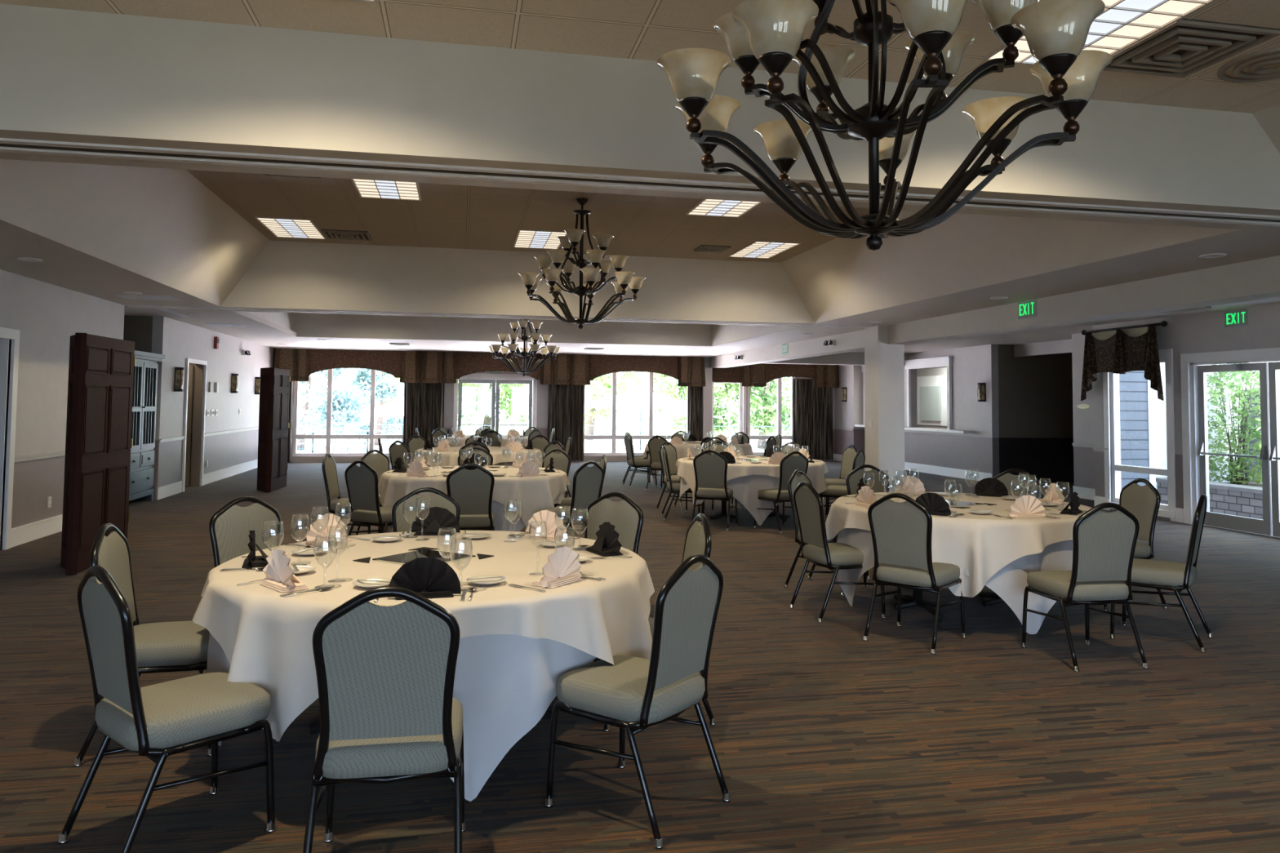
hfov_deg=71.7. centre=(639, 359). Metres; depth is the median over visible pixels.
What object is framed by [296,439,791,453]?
ground
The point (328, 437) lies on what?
window
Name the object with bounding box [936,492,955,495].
bread plate
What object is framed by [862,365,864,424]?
trim
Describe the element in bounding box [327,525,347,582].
wine glass
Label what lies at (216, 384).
control panel
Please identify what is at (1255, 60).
ceiling vent
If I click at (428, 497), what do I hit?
bowl
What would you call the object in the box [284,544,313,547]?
spoon
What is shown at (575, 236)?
chandelier
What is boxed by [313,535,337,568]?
bowl
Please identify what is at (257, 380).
wall sconce
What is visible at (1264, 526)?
door
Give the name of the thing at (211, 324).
access panel
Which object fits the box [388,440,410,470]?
banquet chair
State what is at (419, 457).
napkin
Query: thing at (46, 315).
wall
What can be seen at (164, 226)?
ceiling soffit
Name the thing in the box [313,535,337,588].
water goblet
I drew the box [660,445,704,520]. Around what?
banquet chair
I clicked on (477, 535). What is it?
bread plate
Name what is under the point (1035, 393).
doorway
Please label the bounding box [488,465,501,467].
bread plate
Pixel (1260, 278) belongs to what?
ceiling soffit
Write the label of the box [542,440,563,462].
banquet chair
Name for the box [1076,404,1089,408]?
oval plaque
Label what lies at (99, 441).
door
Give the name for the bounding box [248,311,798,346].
ceiling soffit
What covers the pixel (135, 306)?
trim
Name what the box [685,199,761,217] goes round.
recessed light
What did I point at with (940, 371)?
wall
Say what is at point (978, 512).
bread plate
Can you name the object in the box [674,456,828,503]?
cloth
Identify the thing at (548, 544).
bread plate
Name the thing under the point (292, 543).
knife
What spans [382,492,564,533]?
tablecloth
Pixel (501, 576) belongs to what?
butter knife
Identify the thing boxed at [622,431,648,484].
banquet chair
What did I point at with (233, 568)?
knife
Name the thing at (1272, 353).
door frame
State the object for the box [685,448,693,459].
napkin
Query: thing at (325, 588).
spoon
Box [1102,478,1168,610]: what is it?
banquet chair
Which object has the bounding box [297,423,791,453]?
railing
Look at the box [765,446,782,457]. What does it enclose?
napkin
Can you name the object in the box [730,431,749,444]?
banquet chair
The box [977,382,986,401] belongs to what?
wall sconce
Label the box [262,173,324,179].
ceiling vent
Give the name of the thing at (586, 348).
ceiling vent
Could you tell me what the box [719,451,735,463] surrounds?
napkin
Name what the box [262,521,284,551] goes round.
bowl
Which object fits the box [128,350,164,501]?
armoire
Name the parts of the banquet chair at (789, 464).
seat, seat frame, leg, leg, frame, backrest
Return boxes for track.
[0,137,1279,226]
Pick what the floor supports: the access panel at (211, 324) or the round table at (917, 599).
the round table at (917, 599)
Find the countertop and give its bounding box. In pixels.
[854,424,976,433]
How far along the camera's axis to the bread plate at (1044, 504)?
6.56 m
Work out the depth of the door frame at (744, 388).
23.54 m
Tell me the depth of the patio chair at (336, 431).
26.02 m
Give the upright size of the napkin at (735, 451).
0.146 m
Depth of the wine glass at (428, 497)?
4.68 m
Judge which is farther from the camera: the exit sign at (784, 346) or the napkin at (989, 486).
the exit sign at (784, 346)
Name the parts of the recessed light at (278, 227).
cool panel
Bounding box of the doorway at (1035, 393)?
[998,344,1074,482]
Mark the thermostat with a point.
(211, 384)
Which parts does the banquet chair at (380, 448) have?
frame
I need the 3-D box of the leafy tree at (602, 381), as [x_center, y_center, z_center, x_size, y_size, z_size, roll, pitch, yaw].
[-2.131,-0.772,39.605,6.844,8.754,7.614,-2,-4,43]
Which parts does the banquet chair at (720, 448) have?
frame, backrest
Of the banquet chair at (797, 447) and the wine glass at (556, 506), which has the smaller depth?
the wine glass at (556, 506)
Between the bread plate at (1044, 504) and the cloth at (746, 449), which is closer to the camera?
the bread plate at (1044, 504)
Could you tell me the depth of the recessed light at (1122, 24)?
4.13 m
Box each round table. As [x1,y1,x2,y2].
[310,710,552,749]
[710,500,789,522]
[893,589,1004,620]
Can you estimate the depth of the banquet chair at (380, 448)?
13.07 m
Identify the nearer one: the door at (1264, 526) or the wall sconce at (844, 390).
the door at (1264, 526)
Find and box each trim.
[0,143,1279,222]
[13,426,258,462]
[123,304,871,328]
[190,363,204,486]
[443,425,835,429]
[834,426,853,430]
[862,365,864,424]
[904,355,953,429]
[1071,443,1107,452]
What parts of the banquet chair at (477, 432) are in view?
backrest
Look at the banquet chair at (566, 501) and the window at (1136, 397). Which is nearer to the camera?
the banquet chair at (566, 501)
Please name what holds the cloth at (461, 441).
on the tablecloth
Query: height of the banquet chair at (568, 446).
0.953 m
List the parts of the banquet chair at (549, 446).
backrest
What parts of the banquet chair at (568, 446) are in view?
backrest, frame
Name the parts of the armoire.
drawer, door panel, door, drawer, drawer, door panel, door, cornice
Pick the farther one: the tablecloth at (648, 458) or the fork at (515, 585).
the tablecloth at (648, 458)
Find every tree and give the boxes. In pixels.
[296,368,364,449]
[319,368,404,445]
[374,374,479,435]
[457,380,533,428]
[526,371,668,439]
[639,371,751,436]
[713,377,791,448]
[750,377,791,417]
[1206,362,1262,484]
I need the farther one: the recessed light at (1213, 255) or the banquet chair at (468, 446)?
the banquet chair at (468, 446)
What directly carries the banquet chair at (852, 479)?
on the floor
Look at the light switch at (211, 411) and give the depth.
15.97 m
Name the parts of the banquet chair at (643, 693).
leg, leg, seat, seat frame, leg, cross rail, frame, backrest, leg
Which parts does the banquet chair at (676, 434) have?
backrest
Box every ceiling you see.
[0,0,1279,113]
[0,128,1279,357]
[186,169,888,262]
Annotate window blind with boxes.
[919,386,941,421]
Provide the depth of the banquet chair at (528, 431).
19.97 m
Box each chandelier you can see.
[488,319,560,376]
[518,197,645,328]
[657,0,1112,250]
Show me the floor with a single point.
(826, 739)
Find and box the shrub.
[1254,377,1279,460]
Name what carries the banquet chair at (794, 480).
on the floor
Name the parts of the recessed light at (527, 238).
cool panel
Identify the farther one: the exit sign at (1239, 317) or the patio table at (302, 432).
the patio table at (302, 432)
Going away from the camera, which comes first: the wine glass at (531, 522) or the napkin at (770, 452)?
the wine glass at (531, 522)
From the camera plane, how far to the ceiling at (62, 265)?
8.13 m
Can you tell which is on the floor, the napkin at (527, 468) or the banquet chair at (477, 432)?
the banquet chair at (477, 432)
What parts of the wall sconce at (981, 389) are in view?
plate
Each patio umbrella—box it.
[364,397,404,442]
[584,389,686,449]
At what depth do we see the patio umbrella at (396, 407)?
29.14 m
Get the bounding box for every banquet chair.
[57,565,275,852]
[73,523,210,767]
[197,496,280,675]
[302,586,466,852]
[321,453,380,533]
[344,460,392,536]
[355,449,389,535]
[377,437,391,471]
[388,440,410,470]
[391,487,460,532]
[407,435,425,463]
[431,429,447,447]
[432,426,447,435]
[446,463,494,530]
[457,447,493,466]
[458,441,489,455]
[465,434,489,445]
[475,426,493,434]
[480,430,502,446]
[524,426,537,435]
[527,429,542,444]
[530,435,550,455]
[537,460,604,535]
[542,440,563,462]
[542,448,572,528]
[544,554,730,849]
[549,428,554,442]
[554,454,606,507]
[564,437,571,497]
[584,492,643,660]
[593,513,716,731]
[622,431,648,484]
[622,433,657,487]
[645,435,671,491]
[656,441,705,512]
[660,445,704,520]
[671,431,688,439]
[691,449,737,531]
[702,436,726,447]
[706,440,743,510]
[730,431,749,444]
[753,451,808,533]
[763,435,776,456]
[774,434,782,447]
[779,442,801,456]
[783,469,866,595]
[789,480,886,622]
[818,448,865,516]
[825,444,857,517]
[845,464,889,579]
[862,493,966,654]
[993,468,1041,498]
[1020,502,1149,672]
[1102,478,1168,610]
[1109,493,1213,653]
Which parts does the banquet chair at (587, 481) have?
seat, seat frame, frame, backrest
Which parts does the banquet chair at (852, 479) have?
frame, backrest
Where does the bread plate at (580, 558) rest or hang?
on the cloth at (265, 637)
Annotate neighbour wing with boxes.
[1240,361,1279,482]
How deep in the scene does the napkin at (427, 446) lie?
13.40 m
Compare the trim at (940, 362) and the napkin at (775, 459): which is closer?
the napkin at (775, 459)
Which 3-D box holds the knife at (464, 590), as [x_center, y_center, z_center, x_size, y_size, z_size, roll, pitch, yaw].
[-0.667,0.890,3.354,0.015,0.004,0.205,1,-3,-9]
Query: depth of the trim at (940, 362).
19.55 m
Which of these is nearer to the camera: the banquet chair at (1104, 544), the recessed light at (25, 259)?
the banquet chair at (1104, 544)
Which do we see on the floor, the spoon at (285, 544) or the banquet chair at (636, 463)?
the banquet chair at (636, 463)
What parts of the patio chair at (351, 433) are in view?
backrest, seat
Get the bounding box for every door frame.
[0,327,20,550]
[182,358,207,492]
[453,373,537,435]
[711,382,746,437]
[1180,347,1279,524]
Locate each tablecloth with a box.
[207,632,596,801]
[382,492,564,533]
[425,461,513,466]
[647,452,676,484]
[679,475,822,525]
[835,528,1072,634]
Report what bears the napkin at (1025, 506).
on the cloth at (982, 544)
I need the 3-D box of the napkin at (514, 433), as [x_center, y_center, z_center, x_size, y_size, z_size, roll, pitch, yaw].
[-2.606,1.550,18.359,0.105,0.146,0.269,-2,-4,43]
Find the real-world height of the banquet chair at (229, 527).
0.953 m
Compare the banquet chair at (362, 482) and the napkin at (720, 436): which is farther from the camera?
the napkin at (720, 436)
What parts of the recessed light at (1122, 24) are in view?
cool panel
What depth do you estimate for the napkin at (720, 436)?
17.13 m
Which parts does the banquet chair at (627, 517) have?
backrest, frame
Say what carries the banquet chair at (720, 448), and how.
on the floor
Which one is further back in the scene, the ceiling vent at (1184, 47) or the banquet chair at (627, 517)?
the banquet chair at (627, 517)
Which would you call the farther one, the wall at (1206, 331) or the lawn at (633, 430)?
the lawn at (633, 430)
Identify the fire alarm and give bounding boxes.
[213,336,220,349]
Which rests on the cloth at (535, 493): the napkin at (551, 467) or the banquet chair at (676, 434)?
the napkin at (551, 467)
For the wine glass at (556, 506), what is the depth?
4.35 m
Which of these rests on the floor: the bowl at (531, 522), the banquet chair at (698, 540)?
the banquet chair at (698, 540)
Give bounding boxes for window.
[292,368,403,456]
[583,372,687,455]
[746,377,795,455]
[916,374,946,426]
[1109,356,1168,510]
[1119,370,1155,490]
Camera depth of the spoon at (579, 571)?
3.71 m
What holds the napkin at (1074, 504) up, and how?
on the cloth at (982, 544)
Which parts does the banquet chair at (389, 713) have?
leg, leg, cross rail, frame, backrest, seat frame, seat, leg, leg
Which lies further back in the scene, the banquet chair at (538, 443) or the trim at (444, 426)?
the trim at (444, 426)
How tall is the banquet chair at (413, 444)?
0.953 m
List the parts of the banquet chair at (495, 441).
backrest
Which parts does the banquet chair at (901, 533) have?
leg, leg, backrest, frame, cross rail, seat frame, seat, leg, leg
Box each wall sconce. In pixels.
[173,367,184,391]
[231,373,238,393]
[254,377,260,394]
[840,386,847,401]
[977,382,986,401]
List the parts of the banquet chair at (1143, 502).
backrest, frame, seat, leg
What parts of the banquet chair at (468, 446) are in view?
backrest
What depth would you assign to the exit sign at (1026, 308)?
10.29 m
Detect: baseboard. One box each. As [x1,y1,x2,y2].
[10,458,257,547]
[570,453,835,462]
[835,453,992,480]
[1072,485,1183,523]
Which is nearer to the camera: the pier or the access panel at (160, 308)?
the access panel at (160, 308)
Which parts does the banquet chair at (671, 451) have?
leg, frame, backrest, seat, leg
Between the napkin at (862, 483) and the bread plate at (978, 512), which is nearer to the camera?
the bread plate at (978, 512)
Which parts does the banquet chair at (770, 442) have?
backrest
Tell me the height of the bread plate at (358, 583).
0.014 m
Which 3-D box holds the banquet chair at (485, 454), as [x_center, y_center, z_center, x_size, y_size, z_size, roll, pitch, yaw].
[-1.956,1.531,10.510,0.478,0.953,0.538,1,-3,-11]
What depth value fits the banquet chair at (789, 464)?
10.47 m
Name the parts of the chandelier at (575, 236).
lamp shade, lamp shade, lamp shade, arm, ball knob, arm, lamp shade, lamp shade, lamp shade, arm, lamp shade, arm, arm, lamp shade, arm, arm, arm, lamp shade, arm, stem, arm, arm, arm, lamp shade, lamp shade, lamp shade, arm, lamp shade, arm, arm, lamp shade, arm, arm, lamp shade, lamp shade, lamp shade, lamp shade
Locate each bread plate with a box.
[288,565,315,573]
[291,547,327,555]
[352,577,391,587]
[371,535,403,542]
[440,466,454,467]
[460,533,490,538]
[466,575,506,585]
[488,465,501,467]
[492,473,506,475]
[537,540,568,546]
[577,555,591,562]
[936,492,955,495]
[950,506,969,508]
[968,510,992,514]
[1000,496,1020,499]
[1041,502,1059,506]
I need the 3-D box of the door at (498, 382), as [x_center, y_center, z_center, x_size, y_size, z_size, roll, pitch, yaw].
[-3.189,1.554,22.384,0.920,2.050,0.140,1,-3,-11]
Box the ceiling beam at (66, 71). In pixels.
[0,3,1279,209]
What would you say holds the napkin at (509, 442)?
on the cloth at (450, 458)
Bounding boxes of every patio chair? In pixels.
[297,427,305,453]
[330,425,347,453]
[348,426,366,453]
[378,425,401,452]
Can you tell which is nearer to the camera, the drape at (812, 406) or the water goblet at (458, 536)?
the water goblet at (458, 536)
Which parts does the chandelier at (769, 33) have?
ball knob, lamp shade, ball knob, lamp shade, lamp shade, ball knob, arm, ball knob, lamp shade, arm, lamp shade, ball knob, arm, arm, ball knob, ball knob, lamp shade, arm, arm, arm, arm, arm, stem, arm, ball knob, lamp shade, arm, arm, arm, arm, lamp shade, ball knob, lamp shade, ball knob, arm, arm, arm, arm, lamp shade, ball knob, lamp shade, ball knob, lamp shade, ball knob, lamp shade, ball knob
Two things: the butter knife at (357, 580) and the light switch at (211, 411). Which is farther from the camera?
the light switch at (211, 411)
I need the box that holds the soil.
[1221,481,1262,487]
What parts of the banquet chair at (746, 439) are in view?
backrest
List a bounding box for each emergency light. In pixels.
[241,350,250,355]
[734,355,742,359]
[823,339,835,346]
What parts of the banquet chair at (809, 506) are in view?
leg, backrest, frame, leg, seat, seat frame, leg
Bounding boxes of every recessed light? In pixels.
[17,257,43,262]
[124,291,142,294]
[187,313,201,315]
[254,216,326,239]
[347,0,378,3]
[351,178,421,200]
[512,229,567,249]
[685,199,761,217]
[727,240,801,258]
[981,0,1217,65]
[990,296,1008,299]
[1199,253,1226,257]
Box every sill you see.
[290,456,391,462]
[580,455,643,462]
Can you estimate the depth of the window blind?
23.30 m
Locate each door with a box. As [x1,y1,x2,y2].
[60,332,135,575]
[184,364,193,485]
[257,367,290,492]
[457,379,495,430]
[495,379,533,432]
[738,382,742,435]
[1197,361,1272,535]
[1268,361,1279,537]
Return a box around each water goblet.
[262,521,284,568]
[310,506,329,547]
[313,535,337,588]
[402,499,419,537]
[449,536,472,590]
[506,499,522,537]
[554,526,574,550]
[571,508,588,548]
[948,484,962,513]
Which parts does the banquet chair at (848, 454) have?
leg, seat, backrest, frame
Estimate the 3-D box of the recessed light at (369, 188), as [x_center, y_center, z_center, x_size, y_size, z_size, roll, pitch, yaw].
[-2.432,-1.675,8.474,0.610,0.014,1.220,1,-3,-11]
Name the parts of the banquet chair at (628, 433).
leg, frame, seat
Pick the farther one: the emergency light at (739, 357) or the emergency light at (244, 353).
the emergency light at (739, 357)
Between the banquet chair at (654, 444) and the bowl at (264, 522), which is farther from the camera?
the banquet chair at (654, 444)
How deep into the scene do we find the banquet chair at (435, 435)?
17.63 m
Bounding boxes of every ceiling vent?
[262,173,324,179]
[321,229,372,240]
[338,345,386,347]
[389,342,409,345]
[583,347,604,350]
[604,351,648,353]
[693,244,730,253]
[1102,18,1279,77]
[1161,306,1211,313]
[1217,47,1279,82]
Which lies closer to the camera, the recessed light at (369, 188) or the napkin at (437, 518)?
the napkin at (437, 518)
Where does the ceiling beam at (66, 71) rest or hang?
attached to the ceiling at (62, 265)
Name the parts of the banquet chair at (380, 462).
frame, backrest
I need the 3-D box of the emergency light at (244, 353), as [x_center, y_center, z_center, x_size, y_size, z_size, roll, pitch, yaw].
[-8.090,-0.132,18.183,0.136,0.106,0.260,1,-3,-11]
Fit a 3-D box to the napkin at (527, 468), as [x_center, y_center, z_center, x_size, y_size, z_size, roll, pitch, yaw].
[-1.118,1.088,8.823,0.269,0.146,0.105,3,-4,-43]
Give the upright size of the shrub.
1.797 m
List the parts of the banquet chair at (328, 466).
frame, backrest, seat frame, seat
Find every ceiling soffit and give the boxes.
[0,159,1240,323]
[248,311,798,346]
[709,255,1279,368]
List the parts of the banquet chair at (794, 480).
leg, frame, backrest, leg, seat, leg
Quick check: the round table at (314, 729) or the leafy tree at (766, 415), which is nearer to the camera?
the round table at (314, 729)
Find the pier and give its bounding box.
[702,368,712,438]
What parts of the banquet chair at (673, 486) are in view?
leg, backrest, frame, leg, seat, seat frame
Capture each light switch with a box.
[210,409,214,416]
[868,419,872,427]
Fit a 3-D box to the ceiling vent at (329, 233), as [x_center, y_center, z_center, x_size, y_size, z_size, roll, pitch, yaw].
[-3.664,-1.547,11.079,0.540,0.034,0.540,1,-3,-11]
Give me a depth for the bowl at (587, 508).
4.43 m
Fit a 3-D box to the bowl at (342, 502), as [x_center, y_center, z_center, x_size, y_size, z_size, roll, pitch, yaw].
[-1.476,0.774,4.401,0.078,0.118,0.078,1,-3,-11]
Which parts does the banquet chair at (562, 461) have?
backrest, frame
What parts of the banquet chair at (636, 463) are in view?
leg, backrest, frame, leg, seat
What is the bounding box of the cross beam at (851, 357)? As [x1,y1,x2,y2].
[765,351,907,365]
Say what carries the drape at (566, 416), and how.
hanging from the window valance at (411, 366)
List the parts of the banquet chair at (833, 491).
leg, seat frame, seat, frame, backrest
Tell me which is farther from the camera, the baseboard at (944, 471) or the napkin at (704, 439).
the baseboard at (944, 471)
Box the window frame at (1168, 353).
[1102,348,1176,518]
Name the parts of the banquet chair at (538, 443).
frame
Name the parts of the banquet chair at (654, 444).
leg, seat, backrest, frame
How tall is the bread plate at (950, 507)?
0.003 m
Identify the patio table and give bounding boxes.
[297,431,333,453]
[349,430,386,452]
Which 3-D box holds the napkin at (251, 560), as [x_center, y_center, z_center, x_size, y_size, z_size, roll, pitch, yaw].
[-1.717,0.840,3.963,0.105,0.146,0.269,2,-3,-21]
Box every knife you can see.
[221,568,256,569]
[280,586,324,596]
[290,542,316,547]
[356,579,390,582]
[461,588,466,600]
[467,576,505,580]
[581,576,601,581]
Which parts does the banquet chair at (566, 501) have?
seat, backrest, frame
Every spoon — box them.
[219,568,263,571]
[283,586,332,596]
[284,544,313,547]
[468,587,477,600]
[578,571,605,579]
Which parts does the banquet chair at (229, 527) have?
frame, backrest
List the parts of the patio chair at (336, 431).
backrest, seat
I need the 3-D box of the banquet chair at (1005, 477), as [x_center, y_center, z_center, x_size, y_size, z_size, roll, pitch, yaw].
[3.195,1.437,7.660,0.478,0.953,0.538,-2,-4,37]
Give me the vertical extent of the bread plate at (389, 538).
0.014 m
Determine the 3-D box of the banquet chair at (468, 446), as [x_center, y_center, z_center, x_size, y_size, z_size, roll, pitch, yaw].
[-2.334,1.623,12.422,0.478,0.953,0.538,1,-3,-11]
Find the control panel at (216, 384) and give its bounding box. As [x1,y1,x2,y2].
[214,382,218,392]
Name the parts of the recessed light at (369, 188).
cool panel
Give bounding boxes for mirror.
[372,549,475,564]
[734,458,761,461]
[945,499,984,506]
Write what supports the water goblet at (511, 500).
on the cloth at (265, 637)
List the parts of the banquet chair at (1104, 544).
leg, leg, seat, seat frame, leg, cross rail, frame, backrest, leg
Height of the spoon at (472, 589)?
0.008 m
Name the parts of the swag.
rod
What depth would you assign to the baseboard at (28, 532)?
9.92 m
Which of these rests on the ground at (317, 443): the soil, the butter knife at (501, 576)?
the soil
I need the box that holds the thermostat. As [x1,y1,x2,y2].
[208,382,213,392]
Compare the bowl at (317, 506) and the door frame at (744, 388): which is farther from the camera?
the door frame at (744, 388)
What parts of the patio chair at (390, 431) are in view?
seat, backrest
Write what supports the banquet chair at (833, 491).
on the floor
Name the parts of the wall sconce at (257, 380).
glass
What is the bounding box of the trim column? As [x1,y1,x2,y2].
[864,325,904,492]
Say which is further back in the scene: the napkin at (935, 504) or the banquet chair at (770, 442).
the banquet chair at (770, 442)
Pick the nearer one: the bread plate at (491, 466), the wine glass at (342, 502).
the wine glass at (342, 502)
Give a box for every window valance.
[273,347,706,386]
[712,363,839,387]
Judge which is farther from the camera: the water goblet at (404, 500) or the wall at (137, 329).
the wall at (137, 329)
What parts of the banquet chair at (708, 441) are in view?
backrest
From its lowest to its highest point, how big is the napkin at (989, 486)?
0.146 m
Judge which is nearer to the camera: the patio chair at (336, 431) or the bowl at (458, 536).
the bowl at (458, 536)
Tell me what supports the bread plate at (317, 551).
on the cloth at (265, 637)
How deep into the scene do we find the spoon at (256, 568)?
3.78 m
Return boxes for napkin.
[241,530,268,568]
[259,549,308,592]
[305,513,352,546]
[388,557,461,599]
[392,457,407,472]
[406,461,428,476]
[410,506,460,535]
[413,454,430,467]
[422,440,434,449]
[436,441,449,451]
[439,438,450,447]
[453,430,464,437]
[457,462,476,470]
[463,453,487,466]
[472,437,488,446]
[480,428,490,434]
[505,438,516,447]
[506,429,515,435]
[508,441,523,451]
[509,430,519,437]
[511,453,530,467]
[516,461,540,476]
[522,510,567,540]
[524,440,533,448]
[530,546,582,588]
[543,457,555,471]
[584,522,622,556]
[670,436,683,444]
[682,434,696,441]
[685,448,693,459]
[700,437,713,445]
[701,446,711,454]
[714,434,727,442]
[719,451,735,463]
[724,445,741,456]
[728,436,737,444]
[737,435,744,444]
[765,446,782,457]
[768,452,786,464]
[797,448,810,459]
[808,450,814,462]
[854,477,875,497]
[855,485,876,507]
[893,475,924,493]
[915,492,951,515]
[973,477,1008,497]
[1006,495,1045,518]
[1039,483,1065,503]
[1059,492,1083,515]
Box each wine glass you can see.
[290,513,309,565]
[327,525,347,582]
[334,502,351,548]
[414,497,430,540]
[436,527,457,562]
[503,498,518,542]
[528,521,546,574]
[555,506,570,546]
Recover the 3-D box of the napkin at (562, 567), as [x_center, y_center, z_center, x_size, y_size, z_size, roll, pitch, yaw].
[-0.337,0.835,3.606,0.105,0.146,0.269,-1,-3,30]
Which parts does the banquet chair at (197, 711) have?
leg, backrest, frame, cross rail, leg, seat frame, seat, leg, leg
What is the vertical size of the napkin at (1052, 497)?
0.146 m
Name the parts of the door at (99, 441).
raised panel, raised panel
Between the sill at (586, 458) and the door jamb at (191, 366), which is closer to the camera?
the door jamb at (191, 366)
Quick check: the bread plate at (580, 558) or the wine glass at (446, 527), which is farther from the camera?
the bread plate at (580, 558)
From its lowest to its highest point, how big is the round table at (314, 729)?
0.760 m
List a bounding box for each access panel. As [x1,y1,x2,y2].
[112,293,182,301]
[155,307,189,316]
[205,323,249,326]
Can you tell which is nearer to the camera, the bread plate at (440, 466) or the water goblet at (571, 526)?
the water goblet at (571, 526)
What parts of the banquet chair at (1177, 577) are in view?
leg, leg, seat, seat frame, leg, frame, backrest, leg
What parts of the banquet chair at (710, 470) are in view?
leg, leg, backrest, frame, seat, seat frame, leg, leg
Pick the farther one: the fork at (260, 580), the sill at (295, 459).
the sill at (295, 459)
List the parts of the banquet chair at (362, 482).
leg, backrest, frame, cross rail, seat frame, seat, leg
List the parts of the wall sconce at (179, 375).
plate, glass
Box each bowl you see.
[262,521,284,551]
[290,513,309,541]
[310,506,329,532]
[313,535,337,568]
[328,525,347,555]
[334,502,351,527]
[402,499,419,523]
[415,497,430,519]
[449,536,472,569]
[503,498,518,521]
[528,521,546,549]
[555,506,570,530]
[571,508,588,533]
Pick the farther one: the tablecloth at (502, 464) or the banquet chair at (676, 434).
the banquet chair at (676, 434)
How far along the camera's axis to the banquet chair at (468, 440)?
15.17 m
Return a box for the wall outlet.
[47,496,51,507]
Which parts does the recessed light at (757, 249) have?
cool panel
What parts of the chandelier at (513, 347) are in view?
lamp shade, lamp shade, lamp shade, lamp shade, arm, arm, arm, lamp shade, lamp shade, lamp shade, arm, arm, lamp shade, stem, lamp shade, arm, lamp shade, lamp shade, arm, lamp shade, arm, lamp shade, arm, lamp shade, lamp shade, lamp shade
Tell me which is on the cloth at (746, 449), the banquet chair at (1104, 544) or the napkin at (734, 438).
the napkin at (734, 438)
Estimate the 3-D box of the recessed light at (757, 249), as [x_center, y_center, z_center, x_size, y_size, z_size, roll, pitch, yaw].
[1.651,-1.466,11.886,0.610,0.014,1.220,1,-3,-11]
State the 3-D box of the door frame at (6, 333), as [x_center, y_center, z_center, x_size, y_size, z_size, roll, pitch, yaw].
[-6.247,0.768,8.334,0.180,2.180,1.070,1,-3,-11]
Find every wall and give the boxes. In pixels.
[0,269,273,550]
[123,315,194,482]
[287,357,835,462]
[835,344,999,478]
[916,367,946,429]
[1013,333,1095,488]
[1092,302,1279,520]
[1155,477,1263,519]
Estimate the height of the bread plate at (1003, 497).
0.014 m
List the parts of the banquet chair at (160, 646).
leg, frame, backrest, seat, seat frame, leg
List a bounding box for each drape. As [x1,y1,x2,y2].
[287,381,294,462]
[403,378,444,447]
[547,384,584,461]
[687,386,702,441]
[793,378,832,460]
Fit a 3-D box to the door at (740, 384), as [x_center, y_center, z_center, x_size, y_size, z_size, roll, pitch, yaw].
[2.285,1.623,23.537,0.890,2.130,0.050,1,-3,-11]
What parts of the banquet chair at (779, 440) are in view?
backrest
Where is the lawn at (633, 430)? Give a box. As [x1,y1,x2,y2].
[297,417,791,439]
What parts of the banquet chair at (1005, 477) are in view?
backrest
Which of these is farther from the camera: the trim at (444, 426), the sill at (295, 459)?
the trim at (444, 426)
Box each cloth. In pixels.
[192,530,654,742]
[377,465,569,528]
[413,446,542,467]
[446,435,528,446]
[642,440,753,459]
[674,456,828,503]
[825,492,1092,597]
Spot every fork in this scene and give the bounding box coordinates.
[236,579,262,585]
[507,583,546,591]
[591,556,632,558]
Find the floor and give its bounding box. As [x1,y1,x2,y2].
[0,460,1279,852]
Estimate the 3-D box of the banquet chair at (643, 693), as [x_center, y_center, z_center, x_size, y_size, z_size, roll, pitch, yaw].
[-0.003,1.192,3.350,0.538,0.953,0.478,-2,-4,37]
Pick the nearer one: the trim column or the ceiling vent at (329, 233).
the ceiling vent at (329, 233)
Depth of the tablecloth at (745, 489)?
10.74 m
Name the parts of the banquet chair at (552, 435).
backrest, frame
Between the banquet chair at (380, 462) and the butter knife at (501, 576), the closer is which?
the butter knife at (501, 576)
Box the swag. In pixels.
[1080,320,1167,400]
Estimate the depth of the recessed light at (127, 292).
10.32 m
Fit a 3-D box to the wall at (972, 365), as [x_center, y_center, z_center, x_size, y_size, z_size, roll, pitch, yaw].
[6.215,0.649,20.841,0.450,3.900,6.800,1,-3,-11]
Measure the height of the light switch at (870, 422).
0.115 m
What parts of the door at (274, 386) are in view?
raised panel, raised panel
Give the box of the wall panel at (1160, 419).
[1153,362,1242,489]
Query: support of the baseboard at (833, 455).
attached to the wall at (542, 389)
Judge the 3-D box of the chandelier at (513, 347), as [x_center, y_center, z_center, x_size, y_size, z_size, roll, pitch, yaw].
[-2.037,-0.419,15.707,1.300,1.434,1.284,-1,-3,34]
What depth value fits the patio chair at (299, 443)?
24.20 m
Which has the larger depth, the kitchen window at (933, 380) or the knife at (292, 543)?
the kitchen window at (933, 380)
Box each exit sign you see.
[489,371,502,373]
[782,342,788,354]
[1017,298,1036,319]
[1224,308,1248,327]
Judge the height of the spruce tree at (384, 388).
5.631 m
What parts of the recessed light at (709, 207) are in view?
cool panel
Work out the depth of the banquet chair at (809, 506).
6.28 m
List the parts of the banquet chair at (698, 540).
seat, backrest, frame, leg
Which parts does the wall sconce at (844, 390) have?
glass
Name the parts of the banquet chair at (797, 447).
frame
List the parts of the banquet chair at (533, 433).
backrest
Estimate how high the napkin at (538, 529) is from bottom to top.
0.146 m

